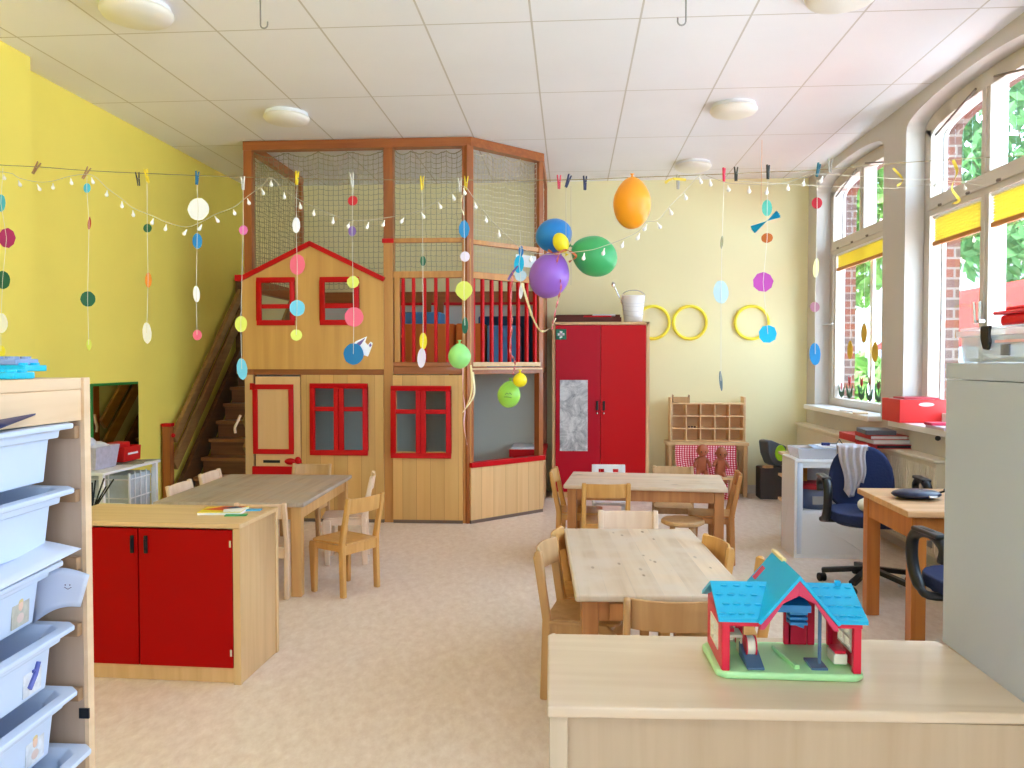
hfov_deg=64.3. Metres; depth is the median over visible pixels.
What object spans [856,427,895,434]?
folder
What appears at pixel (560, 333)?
sign
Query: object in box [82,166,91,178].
clothespin
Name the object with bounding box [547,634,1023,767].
cabinet
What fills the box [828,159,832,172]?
clothespin
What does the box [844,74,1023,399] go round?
wall
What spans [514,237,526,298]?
garland
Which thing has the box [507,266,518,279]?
ribbon
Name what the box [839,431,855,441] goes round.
folder
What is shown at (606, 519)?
chair
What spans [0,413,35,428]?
folder
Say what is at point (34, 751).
photo
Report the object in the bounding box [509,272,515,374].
ribbon
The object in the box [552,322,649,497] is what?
tall cabinet
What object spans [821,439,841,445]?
glasses
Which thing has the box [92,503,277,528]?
countertop
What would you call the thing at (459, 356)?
balloon
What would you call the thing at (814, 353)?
garland
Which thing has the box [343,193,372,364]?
garland
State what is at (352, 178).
clothespin
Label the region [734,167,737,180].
clothespin
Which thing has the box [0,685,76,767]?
plastic tray
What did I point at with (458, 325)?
foam block
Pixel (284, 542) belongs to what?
chair
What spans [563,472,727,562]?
dining table
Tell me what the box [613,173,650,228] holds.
balloon
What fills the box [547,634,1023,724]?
countertop
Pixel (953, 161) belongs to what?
ribbon
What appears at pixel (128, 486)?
drawers
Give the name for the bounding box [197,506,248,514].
picture book
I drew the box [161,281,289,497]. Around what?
staircase
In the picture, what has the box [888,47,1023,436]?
window
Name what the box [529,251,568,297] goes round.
balloon
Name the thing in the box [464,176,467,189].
clothespin
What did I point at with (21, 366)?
plate
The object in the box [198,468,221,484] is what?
chair
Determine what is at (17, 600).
plastic tray
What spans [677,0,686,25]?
ceiling hook
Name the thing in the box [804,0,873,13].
ceiling lamp
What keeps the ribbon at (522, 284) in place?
attached to the ribbon at (559, 252)
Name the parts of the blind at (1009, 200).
head rail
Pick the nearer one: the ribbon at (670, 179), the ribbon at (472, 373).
the ribbon at (670, 179)
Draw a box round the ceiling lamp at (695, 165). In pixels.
[675,158,711,173]
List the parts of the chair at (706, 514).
seat, seat frame, leg, leg, backrest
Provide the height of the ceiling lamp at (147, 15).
0.090 m
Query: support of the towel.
hanging from the office chair at (879, 472)
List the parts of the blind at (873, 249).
head rail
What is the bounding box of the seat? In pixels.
[759,439,786,467]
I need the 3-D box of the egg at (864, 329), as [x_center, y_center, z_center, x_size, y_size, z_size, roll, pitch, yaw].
[3.193,-0.731,7.385,0.002,0.715,0.150,0,2,4]
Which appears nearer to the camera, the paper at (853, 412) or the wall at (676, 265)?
the paper at (853, 412)
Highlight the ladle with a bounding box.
[611,282,621,302]
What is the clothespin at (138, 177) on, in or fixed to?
attached to the clothesline at (1015, 155)
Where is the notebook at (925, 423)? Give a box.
[924,422,945,425]
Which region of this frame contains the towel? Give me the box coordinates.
[836,444,867,496]
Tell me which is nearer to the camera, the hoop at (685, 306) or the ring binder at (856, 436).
the ring binder at (856, 436)
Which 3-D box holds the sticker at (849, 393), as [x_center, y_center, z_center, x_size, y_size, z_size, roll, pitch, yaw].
[3.329,0.034,8.040,0.002,0.228,0.200,0,2,4]
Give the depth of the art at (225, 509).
3.90 m
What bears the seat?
on the waste bin
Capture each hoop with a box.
[643,305,670,339]
[672,305,707,339]
[734,305,769,339]
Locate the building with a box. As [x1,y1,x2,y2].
[855,209,1023,362]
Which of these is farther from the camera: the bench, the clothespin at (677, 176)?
the bench
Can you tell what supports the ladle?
in the bucket
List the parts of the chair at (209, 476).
leg, backrest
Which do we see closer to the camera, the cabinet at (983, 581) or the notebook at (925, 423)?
the cabinet at (983, 581)
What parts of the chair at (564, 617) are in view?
leg, backrest, leg, leg, seat frame, seat, leg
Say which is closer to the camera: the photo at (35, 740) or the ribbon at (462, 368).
the photo at (35, 740)
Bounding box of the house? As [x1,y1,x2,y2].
[702,549,868,681]
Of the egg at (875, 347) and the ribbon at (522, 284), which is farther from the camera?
the egg at (875, 347)
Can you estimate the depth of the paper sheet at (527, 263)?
7.61 m
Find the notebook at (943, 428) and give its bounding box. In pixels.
[925,425,945,430]
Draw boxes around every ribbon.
[462,365,474,412]
[462,368,466,441]
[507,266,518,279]
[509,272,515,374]
[521,283,555,331]
[548,249,576,262]
[551,252,561,329]
[665,178,685,183]
[892,168,903,186]
[951,160,960,203]
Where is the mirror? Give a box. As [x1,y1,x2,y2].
[90,382,138,443]
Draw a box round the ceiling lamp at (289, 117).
[263,107,309,127]
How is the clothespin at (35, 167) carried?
attached to the clothesline at (1015, 155)
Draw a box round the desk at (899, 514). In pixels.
[857,488,944,640]
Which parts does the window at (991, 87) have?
sill, handle, sash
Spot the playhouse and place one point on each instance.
(402, 422)
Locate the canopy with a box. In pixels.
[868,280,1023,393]
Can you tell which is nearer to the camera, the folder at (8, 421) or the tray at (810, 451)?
the folder at (8, 421)
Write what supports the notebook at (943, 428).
on the window at (991, 87)
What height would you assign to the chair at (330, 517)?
0.629 m
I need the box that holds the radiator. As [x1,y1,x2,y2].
[795,422,944,557]
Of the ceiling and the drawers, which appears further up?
the ceiling
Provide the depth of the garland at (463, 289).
4.21 m
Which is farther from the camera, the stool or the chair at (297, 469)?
the chair at (297, 469)
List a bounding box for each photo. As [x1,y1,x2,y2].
[17,613,23,622]
[31,748,38,759]
[33,738,37,747]
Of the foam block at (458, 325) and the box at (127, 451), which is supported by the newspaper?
the box at (127, 451)
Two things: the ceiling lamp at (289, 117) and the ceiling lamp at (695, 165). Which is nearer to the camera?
the ceiling lamp at (289, 117)
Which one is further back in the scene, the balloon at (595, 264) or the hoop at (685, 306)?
the hoop at (685, 306)
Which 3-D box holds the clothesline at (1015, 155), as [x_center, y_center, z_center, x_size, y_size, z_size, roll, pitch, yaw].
[-0.176,-1.126,4.215,6.074,0.169,0.180,0,2,2]
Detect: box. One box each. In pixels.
[107,441,140,461]
[554,314,620,321]
[882,396,945,422]
[956,324,1023,363]
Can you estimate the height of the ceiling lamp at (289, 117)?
0.090 m
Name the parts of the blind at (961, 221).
head rail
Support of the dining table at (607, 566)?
on the floor
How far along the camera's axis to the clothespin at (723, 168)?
4.10 m
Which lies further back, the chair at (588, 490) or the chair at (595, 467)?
the chair at (595, 467)
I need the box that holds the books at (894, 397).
[893,396,938,398]
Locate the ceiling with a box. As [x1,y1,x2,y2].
[0,0,1023,186]
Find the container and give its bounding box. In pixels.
[993,305,1023,324]
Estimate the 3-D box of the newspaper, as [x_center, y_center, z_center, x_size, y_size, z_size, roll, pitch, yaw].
[-2.978,0.597,6.240,0.440,0.021,0.380,0,2,4]
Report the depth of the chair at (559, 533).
4.13 m
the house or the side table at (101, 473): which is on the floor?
the side table at (101, 473)
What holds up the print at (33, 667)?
attached to the plastic tray at (24, 653)
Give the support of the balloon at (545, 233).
hanging from the thread
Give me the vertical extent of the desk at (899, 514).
0.715 m
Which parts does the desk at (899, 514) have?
leg, leg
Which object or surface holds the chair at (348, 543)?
on the floor
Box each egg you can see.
[847,296,852,358]
[861,281,866,342]
[872,301,877,361]
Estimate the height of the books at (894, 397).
0.012 m
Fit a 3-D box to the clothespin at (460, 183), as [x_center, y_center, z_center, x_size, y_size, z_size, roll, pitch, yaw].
[-0.268,-1.026,4.203,0.022,0.072,0.014,0,2,4]
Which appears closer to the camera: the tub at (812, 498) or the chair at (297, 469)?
the tub at (812, 498)
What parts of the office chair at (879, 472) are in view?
armrest, arm, arm, arm, seat, backrest, arm, arm, armrest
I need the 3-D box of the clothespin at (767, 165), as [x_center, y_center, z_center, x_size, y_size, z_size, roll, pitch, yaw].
[1.285,-1.064,4.090,0.022,0.072,0.014,-1,2,-37]
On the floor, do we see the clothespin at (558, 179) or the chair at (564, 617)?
the chair at (564, 617)
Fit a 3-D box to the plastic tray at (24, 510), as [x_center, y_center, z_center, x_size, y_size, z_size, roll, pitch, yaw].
[-1.042,0.248,1.421,0.420,0.108,0.296,2,2,1]
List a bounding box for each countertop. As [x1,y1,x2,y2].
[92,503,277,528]
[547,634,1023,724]
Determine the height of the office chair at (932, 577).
0.878 m
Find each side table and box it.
[91,459,159,502]
[664,440,748,496]
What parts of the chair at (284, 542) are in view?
backrest, seat frame, seat, leg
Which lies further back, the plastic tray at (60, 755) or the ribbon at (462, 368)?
the ribbon at (462, 368)
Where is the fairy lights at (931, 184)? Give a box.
[2,172,981,261]
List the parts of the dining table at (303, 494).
leg, leg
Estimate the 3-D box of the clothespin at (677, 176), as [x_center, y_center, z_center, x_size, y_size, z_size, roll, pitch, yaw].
[0.840,-1.022,4.123,0.022,0.072,0.014,-1,2,-37]
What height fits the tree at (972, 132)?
8.866 m
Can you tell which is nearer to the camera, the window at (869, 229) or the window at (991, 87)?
the window at (991, 87)
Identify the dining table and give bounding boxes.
[153,474,351,596]
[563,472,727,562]
[564,528,743,635]
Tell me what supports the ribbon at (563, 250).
attached to the balloon at (560, 241)
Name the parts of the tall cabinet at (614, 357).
door, door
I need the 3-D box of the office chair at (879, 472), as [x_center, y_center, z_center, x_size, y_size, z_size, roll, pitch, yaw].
[2.305,0.862,5.250,0.646,0.878,0.613,0,2,10]
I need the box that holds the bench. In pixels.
[720,475,732,496]
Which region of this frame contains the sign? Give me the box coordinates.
[556,329,565,339]
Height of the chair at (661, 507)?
0.610 m
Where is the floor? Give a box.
[94,491,947,767]
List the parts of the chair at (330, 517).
leg, leg, seat, seat frame, leg, leg, backrest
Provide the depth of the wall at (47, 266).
6.50 m
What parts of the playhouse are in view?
post, panel, door frame, door frame, rail, door, panel, post, roof trim, gable panel, panel, post, post, post, rail, panel, rail, rail, panel, rail, rail, post, panel, post, post, post, post, rail, rail, panel, rail, counter rail, post, panel, post, panel, counter rail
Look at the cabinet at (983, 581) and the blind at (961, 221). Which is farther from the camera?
the blind at (961, 221)
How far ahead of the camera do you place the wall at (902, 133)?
6.37 m
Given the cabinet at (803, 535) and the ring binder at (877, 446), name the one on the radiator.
the ring binder at (877, 446)
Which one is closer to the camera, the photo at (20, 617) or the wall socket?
the photo at (20, 617)
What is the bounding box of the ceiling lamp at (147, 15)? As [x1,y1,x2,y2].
[98,0,173,30]
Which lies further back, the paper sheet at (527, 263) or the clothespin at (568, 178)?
the paper sheet at (527, 263)
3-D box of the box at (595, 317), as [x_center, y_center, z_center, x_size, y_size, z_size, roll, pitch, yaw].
[0.810,-0.705,8.748,0.710,0.090,0.240,0,2,4]
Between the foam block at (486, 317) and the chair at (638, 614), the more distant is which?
the foam block at (486, 317)
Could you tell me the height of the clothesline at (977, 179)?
0.227 m
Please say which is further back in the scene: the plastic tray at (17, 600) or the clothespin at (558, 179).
the clothespin at (558, 179)
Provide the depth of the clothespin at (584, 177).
4.16 m
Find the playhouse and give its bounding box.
[234,137,547,523]
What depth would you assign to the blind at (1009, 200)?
5.06 m
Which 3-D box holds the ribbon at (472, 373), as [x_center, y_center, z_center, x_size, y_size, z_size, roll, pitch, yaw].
[-0.220,0.025,4.149,0.066,0.245,0.010,0,2,4]
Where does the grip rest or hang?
attached to the playhouse
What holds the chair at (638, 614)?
on the floor
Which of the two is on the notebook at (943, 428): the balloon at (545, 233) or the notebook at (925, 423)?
the notebook at (925, 423)
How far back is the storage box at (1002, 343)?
1.82 m
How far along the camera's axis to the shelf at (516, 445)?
8.58 m
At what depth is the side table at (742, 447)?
8.67 m
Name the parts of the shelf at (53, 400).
panel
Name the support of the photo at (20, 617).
attached to the plastic tray at (17, 600)
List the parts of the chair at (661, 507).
leg, backrest, seat frame, seat, leg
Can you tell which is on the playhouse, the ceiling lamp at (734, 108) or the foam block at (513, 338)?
the foam block at (513, 338)
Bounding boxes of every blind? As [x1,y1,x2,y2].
[837,236,882,270]
[932,197,981,245]
[991,180,1023,226]
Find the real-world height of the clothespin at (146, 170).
0.074 m
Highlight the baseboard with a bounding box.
[747,485,755,492]
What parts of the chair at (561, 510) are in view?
backrest, leg, leg, seat frame, seat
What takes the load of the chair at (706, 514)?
on the floor
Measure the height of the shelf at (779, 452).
0.700 m
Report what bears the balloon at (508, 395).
hanging from the ribbon at (512, 272)
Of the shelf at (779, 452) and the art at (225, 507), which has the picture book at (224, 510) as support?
the art at (225, 507)
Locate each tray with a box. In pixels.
[0,422,72,491]
[0,485,73,564]
[0,560,62,640]
[0,621,74,718]
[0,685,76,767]
[31,743,90,767]
[787,443,869,458]
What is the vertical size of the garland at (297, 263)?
0.820 m
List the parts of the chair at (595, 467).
backrest, seat, leg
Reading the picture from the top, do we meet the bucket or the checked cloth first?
the bucket
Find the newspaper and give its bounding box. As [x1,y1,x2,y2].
[116,459,158,464]
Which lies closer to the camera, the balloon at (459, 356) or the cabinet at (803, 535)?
the balloon at (459, 356)
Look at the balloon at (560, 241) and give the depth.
4.10 m
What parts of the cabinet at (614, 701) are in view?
panel, panel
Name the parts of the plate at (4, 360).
plate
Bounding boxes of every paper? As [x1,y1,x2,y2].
[839,409,860,411]
[852,411,867,413]
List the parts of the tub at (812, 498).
lid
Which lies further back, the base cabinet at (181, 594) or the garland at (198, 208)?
the garland at (198, 208)
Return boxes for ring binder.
[855,431,908,439]
[855,435,909,443]
[855,440,911,448]
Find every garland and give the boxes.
[0,172,15,355]
[80,183,94,350]
[142,224,151,343]
[188,190,208,339]
[235,225,247,379]
[290,196,304,340]
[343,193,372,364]
[417,207,426,367]
[455,220,471,333]
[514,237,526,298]
[713,187,728,390]
[751,185,779,342]
[809,197,821,364]
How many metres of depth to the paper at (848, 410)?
7.28 m
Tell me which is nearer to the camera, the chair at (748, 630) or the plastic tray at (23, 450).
the plastic tray at (23, 450)
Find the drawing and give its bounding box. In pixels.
[32,568,88,623]
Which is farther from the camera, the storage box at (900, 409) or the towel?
the storage box at (900, 409)
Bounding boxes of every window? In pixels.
[804,145,883,421]
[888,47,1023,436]
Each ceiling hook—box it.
[259,0,267,28]
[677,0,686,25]
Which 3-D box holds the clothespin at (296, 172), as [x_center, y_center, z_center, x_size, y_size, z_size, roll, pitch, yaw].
[-1.124,-1.078,4.265,0.014,0.073,0.022,1,2,32]
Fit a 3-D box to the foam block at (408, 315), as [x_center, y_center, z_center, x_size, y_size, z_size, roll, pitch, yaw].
[-0.944,-0.634,8.626,0.430,0.240,0.300,0,2,4]
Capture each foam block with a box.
[401,312,444,334]
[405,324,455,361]
[456,323,486,361]
[478,316,533,366]
[487,325,521,366]
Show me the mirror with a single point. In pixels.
(114, 407)
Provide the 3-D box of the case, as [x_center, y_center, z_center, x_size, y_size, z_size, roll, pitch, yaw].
[2.245,0.585,4.355,0.432,0.056,0.202,0,2,-2]
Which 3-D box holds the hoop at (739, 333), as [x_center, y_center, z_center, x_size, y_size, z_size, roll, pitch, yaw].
[2.612,-0.669,8.877,0.390,0.390,0.034,0,2,4]
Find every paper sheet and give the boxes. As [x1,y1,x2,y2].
[0,541,80,589]
[516,254,535,267]
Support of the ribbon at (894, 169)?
hanging from the fairy lights at (931, 184)
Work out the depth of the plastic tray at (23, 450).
1.44 m
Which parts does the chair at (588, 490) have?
leg, seat frame, seat, backrest, leg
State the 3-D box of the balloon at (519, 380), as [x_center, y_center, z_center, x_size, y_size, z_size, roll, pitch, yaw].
[0.041,-0.028,4.159,0.073,0.089,0.073,0,2,4]
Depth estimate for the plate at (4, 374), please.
1.41 m
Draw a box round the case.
[891,488,944,498]
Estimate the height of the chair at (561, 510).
0.642 m
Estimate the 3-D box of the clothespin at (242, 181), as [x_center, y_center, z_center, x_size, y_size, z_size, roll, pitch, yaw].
[-1.414,-1.057,4.285,0.022,0.072,0.014,0,2,-3]
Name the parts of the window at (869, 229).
sill, frame, sash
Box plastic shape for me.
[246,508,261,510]
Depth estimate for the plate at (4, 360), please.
1.52 m
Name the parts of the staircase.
newel post, handrail, handrail, newel post, handrail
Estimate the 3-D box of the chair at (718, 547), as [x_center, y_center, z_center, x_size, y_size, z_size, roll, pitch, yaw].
[0.803,1.034,3.766,0.372,0.621,0.326,0,2,-7]
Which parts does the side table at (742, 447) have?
leg, leg, leg, leg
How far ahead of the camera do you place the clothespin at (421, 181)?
4.21 m
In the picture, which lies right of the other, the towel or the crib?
the towel
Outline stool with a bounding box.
[661,515,704,534]
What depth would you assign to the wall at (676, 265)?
8.96 m
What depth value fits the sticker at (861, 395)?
7.70 m
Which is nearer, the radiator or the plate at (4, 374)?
the plate at (4, 374)
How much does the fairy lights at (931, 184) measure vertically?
0.602 m
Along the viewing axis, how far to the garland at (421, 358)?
4.24 m
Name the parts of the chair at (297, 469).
leg, leg, backrest, leg, leg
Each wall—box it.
[0,40,243,500]
[255,178,808,490]
[806,12,1023,565]
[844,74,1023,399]
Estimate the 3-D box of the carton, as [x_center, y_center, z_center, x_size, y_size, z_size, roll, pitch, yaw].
[2.201,0.768,6.261,0.100,0.310,0.100,0,2,4]
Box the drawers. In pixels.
[91,467,152,503]
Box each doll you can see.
[693,444,711,474]
[712,447,729,483]
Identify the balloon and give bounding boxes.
[448,340,470,368]
[497,378,519,407]
[513,370,526,386]
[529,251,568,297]
[536,218,571,254]
[553,233,568,255]
[569,236,616,276]
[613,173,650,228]
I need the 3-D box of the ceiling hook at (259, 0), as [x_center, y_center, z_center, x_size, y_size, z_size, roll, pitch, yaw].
[-1.349,-2.019,4.434,0.049,0.174,0.009,0,2,4]
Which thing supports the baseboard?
attached to the wall at (676, 265)
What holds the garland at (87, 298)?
hanging from the clothespin at (85, 172)
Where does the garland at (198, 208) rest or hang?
hanging from the clothespin at (196, 174)
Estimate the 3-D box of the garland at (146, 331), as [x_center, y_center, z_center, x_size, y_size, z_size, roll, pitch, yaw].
[-1.944,-0.653,4.336,0.060,0.878,0.012,0,2,12]
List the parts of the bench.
seat, leg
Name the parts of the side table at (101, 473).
leg, leg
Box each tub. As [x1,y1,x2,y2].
[91,437,119,469]
[803,480,822,509]
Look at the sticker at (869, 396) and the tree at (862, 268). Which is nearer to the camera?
the sticker at (869, 396)
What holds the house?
on the cabinet at (614, 701)
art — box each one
[203,506,245,509]
[223,507,246,511]
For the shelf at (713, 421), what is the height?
0.481 m
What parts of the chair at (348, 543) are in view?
leg, leg, seat, seat frame, leg, backrest, leg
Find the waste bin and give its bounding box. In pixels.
[756,465,781,498]
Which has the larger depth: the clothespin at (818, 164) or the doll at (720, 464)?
the doll at (720, 464)
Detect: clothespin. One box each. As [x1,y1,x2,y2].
[32,161,41,173]
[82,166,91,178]
[135,172,139,185]
[143,169,149,182]
[195,171,199,184]
[241,176,244,189]
[295,171,298,184]
[349,173,353,186]
[420,176,423,189]
[458,178,461,191]
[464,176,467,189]
[557,175,560,188]
[565,174,571,187]
[583,176,586,189]
[676,174,679,188]
[722,167,725,181]
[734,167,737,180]
[766,164,769,178]
[815,162,820,176]
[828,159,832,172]
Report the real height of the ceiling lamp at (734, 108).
0.090 m
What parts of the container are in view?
lid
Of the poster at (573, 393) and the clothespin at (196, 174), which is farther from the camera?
the poster at (573, 393)
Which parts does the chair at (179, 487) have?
leg, backrest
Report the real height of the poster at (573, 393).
0.750 m
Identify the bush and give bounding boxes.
[854,350,880,402]
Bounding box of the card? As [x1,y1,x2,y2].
[224,514,247,515]
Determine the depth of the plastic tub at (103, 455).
5.82 m
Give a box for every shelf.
[0,377,94,767]
[511,443,533,448]
[668,396,745,441]
[778,451,788,501]
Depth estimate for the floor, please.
3.87 m
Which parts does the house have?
post, post, gable trim, post, door, post, gable trim, post, post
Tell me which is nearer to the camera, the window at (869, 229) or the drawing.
the drawing
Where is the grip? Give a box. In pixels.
[233,415,240,432]
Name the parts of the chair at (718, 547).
leg, leg, backrest, leg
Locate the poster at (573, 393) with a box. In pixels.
[560,380,587,450]
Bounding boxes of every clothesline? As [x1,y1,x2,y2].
[2,155,1023,180]
[739,179,981,188]
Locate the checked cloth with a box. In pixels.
[675,445,738,499]
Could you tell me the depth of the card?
3.82 m
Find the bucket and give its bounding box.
[621,290,644,321]
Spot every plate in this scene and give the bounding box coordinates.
[0,356,37,364]
[0,363,46,370]
[0,370,34,378]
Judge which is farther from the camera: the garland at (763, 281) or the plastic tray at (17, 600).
the garland at (763, 281)
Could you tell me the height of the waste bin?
0.330 m
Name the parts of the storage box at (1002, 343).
lid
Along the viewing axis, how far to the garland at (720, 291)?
4.12 m
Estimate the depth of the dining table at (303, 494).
5.28 m
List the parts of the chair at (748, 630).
seat, backrest, leg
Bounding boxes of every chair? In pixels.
[165,479,193,496]
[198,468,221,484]
[234,503,290,599]
[279,463,331,536]
[309,492,384,598]
[322,471,375,565]
[533,536,622,699]
[549,466,601,528]
[550,526,574,599]
[580,483,630,528]
[592,464,625,510]
[598,510,657,528]
[623,597,707,634]
[640,533,734,635]
[652,465,693,514]
[676,556,769,637]
[687,470,742,565]
[816,447,932,594]
[905,525,943,600]
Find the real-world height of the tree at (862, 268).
8.526 m
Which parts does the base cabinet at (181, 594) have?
door, handle, handle, door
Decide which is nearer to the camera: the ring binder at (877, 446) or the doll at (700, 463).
the ring binder at (877, 446)
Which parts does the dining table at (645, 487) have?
leg, leg, leg, leg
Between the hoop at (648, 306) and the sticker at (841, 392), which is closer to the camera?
the sticker at (841, 392)
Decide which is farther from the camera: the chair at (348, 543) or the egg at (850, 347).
the egg at (850, 347)
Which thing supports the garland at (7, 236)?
hanging from the clothesline at (1015, 155)
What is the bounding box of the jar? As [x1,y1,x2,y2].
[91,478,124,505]
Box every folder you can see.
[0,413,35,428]
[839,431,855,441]
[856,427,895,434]
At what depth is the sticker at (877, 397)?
7.28 m
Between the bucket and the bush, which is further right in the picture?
the bush
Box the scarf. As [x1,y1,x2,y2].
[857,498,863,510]
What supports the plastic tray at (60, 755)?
on the shelf at (53, 400)
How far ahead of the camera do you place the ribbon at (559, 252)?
4.10 m
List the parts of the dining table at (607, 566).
leg, drawer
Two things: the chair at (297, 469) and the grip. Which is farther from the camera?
the grip
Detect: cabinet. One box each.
[92,503,278,684]
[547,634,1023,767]
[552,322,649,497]
[781,454,862,558]
[943,363,1023,701]
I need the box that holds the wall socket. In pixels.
[927,540,931,547]
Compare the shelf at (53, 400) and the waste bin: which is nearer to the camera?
the shelf at (53, 400)
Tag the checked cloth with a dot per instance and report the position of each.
(685, 455)
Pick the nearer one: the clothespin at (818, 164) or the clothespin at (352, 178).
the clothespin at (818, 164)
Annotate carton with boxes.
[803,468,806,480]
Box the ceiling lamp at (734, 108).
[710,98,757,119]
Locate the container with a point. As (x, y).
(1013, 314)
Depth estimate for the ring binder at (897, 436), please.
6.22 m
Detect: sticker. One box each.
[839,381,844,397]
[846,376,852,398]
[858,377,864,400]
[865,376,873,401]
[874,380,880,402]
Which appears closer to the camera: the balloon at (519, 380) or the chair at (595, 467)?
the balloon at (519, 380)
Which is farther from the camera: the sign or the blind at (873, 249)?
the sign
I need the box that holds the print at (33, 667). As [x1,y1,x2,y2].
[27,661,40,689]
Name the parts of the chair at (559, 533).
backrest, leg, leg, seat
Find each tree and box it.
[856,166,883,310]
[960,79,1023,282]
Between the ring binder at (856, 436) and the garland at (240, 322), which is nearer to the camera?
the garland at (240, 322)
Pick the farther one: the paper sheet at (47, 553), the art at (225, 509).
the art at (225, 509)
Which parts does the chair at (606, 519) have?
leg, leg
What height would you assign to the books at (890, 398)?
0.027 m
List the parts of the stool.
seat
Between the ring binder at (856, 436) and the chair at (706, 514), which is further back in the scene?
the ring binder at (856, 436)
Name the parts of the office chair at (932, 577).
seat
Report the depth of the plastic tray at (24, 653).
1.47 m

